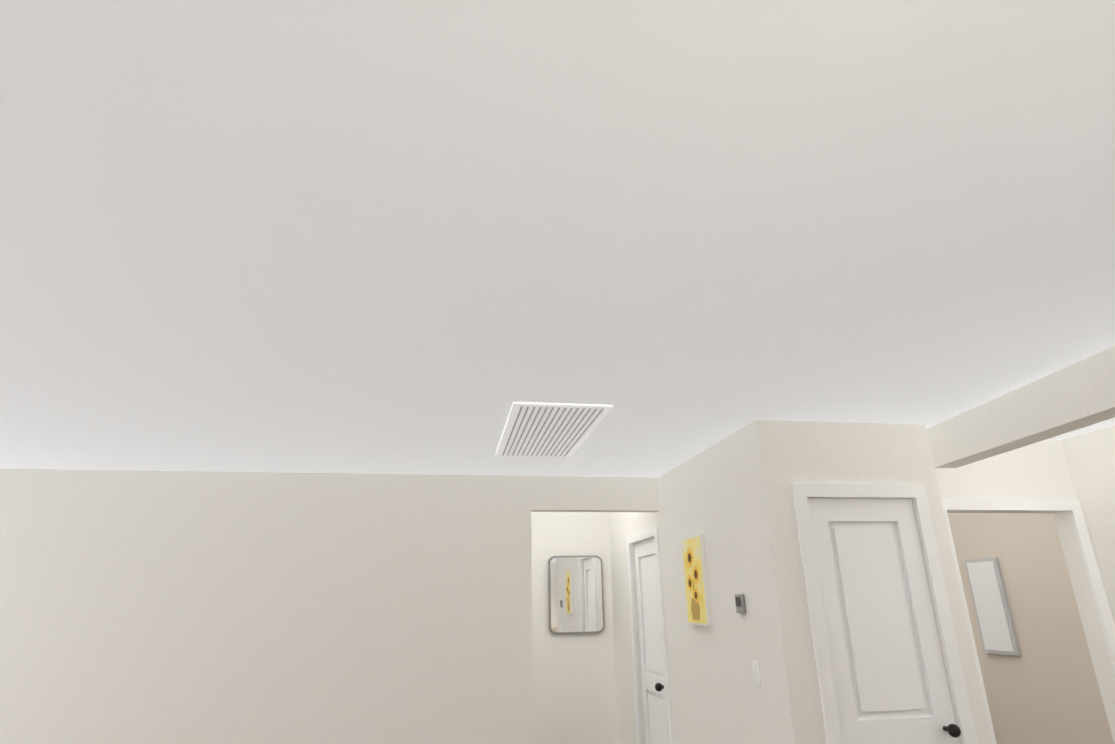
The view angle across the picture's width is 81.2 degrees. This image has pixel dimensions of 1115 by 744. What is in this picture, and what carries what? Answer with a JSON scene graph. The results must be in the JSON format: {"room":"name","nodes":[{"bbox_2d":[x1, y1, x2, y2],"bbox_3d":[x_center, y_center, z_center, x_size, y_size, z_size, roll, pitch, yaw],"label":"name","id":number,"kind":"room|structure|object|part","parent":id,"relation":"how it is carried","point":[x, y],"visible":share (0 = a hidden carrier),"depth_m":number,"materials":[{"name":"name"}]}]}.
{"room":"living room","nodes":[
{"label":"living room","id":0,"kind":"room"},
{"bbox_2d":[0,469,659,743],"bbox_3d":[-1.802,1.940,4.423,5.300,2.500,0.120,2,-20,-9],"label":"wall","id":1,"kind":"structure","parent":0,"point":[173,607],"depth_m":4.45,"materials":[{"name":"paint"}]},
{"bbox_2d":[532,728,534,743],"bbox_3d":[-0.399,2.302,5.515,0.120,2.500,1.700,2,-20,-9],"label":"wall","id":2,"kind":"structure","parent":0,"point":[533,729],"depth_m":5.96,"materials":[{"name":"paint"}]},
{"bbox_2d":[0,0,1114,477],"bbox_3d":[0.448,-0.105,2.572,9.000,0.050,10.600,2,-20,-9],"label":"ceiling","id":3,"kind":"structure","parent":0,"point":[368,236],"depth_m":1.68,"materials":[{"name":"paint"}]},
{"bbox_2d":[496,402,612,456],"bbox_3d":[-0.065,0.361,3.769,0.500,0.013,1.200,2,-20,-9],"label":"ceiling vent","id":4,"kind":"object","parent":3,"relation":"in","point":[546,430],"visible":1,"depth_m":3.62,"materials":[{"name":"white metal"}]},
{"bbox_2d":[531,512,617,743],"bbox_3d":[0.096,2.588,6.349,1.140,2.500,0.120,2,-20,-9],"label":"wall","id":5,"kind":"structure","parent":0,"point":[573,690],"depth_m":6.24,"materials":[{"name":"paint"}]},
{"bbox_2d":[548,556,604,633],"bbox_3d":[0.185,2.195,6.427,0.550,0.730,0.023,2,-20,-9],"label":"mirror","id":6,"kind":"object","parent":5,"relation":"attached to","point":[576,594],"visible":0.98,"depth_m":6.41,"materials":[{"name":"grey mirror"}]},
{"bbox_2d":[608,426,782,743],"bbox_3d":[0.864,2.034,4.818,0.148,2.500,3.340,2,-20,-9],"label":"wall","id":7,"kind":"structure","parent":0,"point":[717,696],"depth_m":4.12,"materials":[{"name":"paint"}]},
{"bbox_2d":[627,526,672,743],"bbox_3d":[0.743,2.369,5.205,0.130,2.130,0.900,2,-20,-9],"label":"door","id":8,"kind":"structure","parent":7,"relation":"attached to","point":[655,686],"depth_m":5.33,"materials":[{"name":"white wood"}]},
{"bbox_3d":[0.911,1.375,4.298,0.027,0.555,0.360,2,-20,-9],"label":"picture of sunflower","id":9,"kind":"part","parent":7,"relation":"part of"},
{"bbox_2d":[735,594,745,612],"bbox_3d":[1.022,1.297,3.640,0.022,0.100,0.090,2,-20,-9],"label":"thermostat","id":10,"kind":"object","parent":7,"relation":"attached to","point":[740,602],"visible":1,"depth_m":3.62,"materials":[{"name":"grey plastic"}]},
{"bbox_2d":[752,661,760,686],"bbox_3d":[1.050,1.595,3.436,0.008,0.120,0.075,2,-20,-9],"label":"switch plate","id":11,"kind":"object","parent":7,"relation":"attached to","point":[756,673],"visible":1,"depth_m":3.43,"materials":[{"name":"white plastic"}]},
{"bbox_2d":[746,420,992,743],"bbox_3d":[1.607,1.479,3.284,1.035,2.500,0.120,2,-20,-9],"label":"wall","id":12,"kind":"structure","parent":0,"point":[785,455],"depth_m":3.45,"materials":[{"name":"paint"}]},
{"bbox_2d":[792,483,977,743],"bbox_3d":[1.655,1.620,3.160,0.780,2.150,0.127,2,-20,-9],"label":"door","id":13,"kind":"structure","parent":12,"relation":"attached to","point":[881,673],"depth_m":3.32,"materials":[{"name":"white wood"}]},
{"bbox_2d":[926,346,1114,467],"bbox_3d":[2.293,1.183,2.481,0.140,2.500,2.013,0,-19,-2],"label":"beam","id":14,"kind":"structure","parent":0,"point":[1076,396],"depth_m":3.03,"materials":[{"name":"paint"}]},
{"bbox_2d":[934,439,1114,743],"bbox_3d":[2.722,1.587,3.643,1.285,2.500,0.260,2,-20,-9],"label":"wall","id":15,"kind":"structure","parent":0,"point":[1039,470],"depth_m":3.97,"materials":[{"name":"paint"}]},
{"bbox_2d":[941,498,1114,743],"bbox_3d":[2.737,1.766,3.583,1.000,2.120,0.018,2,-20,-9],"label":"door frame","id":16,"kind":"structure","parent":15,"relation":"attached to","point":[1073,507],"depth_m":3.86,"materials":[{"name":"white wood"}]},
{"bbox_2d":[948,513,1113,743],"bbox_3d":[4.109,2.213,5.483,0.120,2.500,3.370,2,-20,-9],"label":"wall","id":17,"kind":"structure","parent":0,"point":[1043,688],"depth_m":5.49,"materials":[{"name":"paint"}]},
{"bbox_2d":[964,558,1019,655],"bbox_3d":[3.960,2.134,5.943,0.034,0.820,0.380,2,-20,-9],"label":"panel","id":18,"kind":"object","parent":17,"relation":"attached to","point":[993,612],"visible":0.96,"depth_m":5.91,"materials":[{"name":"grey"}]},
{"bbox_2d":[1061,425,1114,624],"bbox_3d":[3.447,1.299,2.865,0.120,2.500,2.130,2,-20,-9],"label":"wall","id":19,"kind":"structure","parent":0,"point":[1090,457],"depth_m":3.89,"materials":[{"name":"paint"}]}
]}

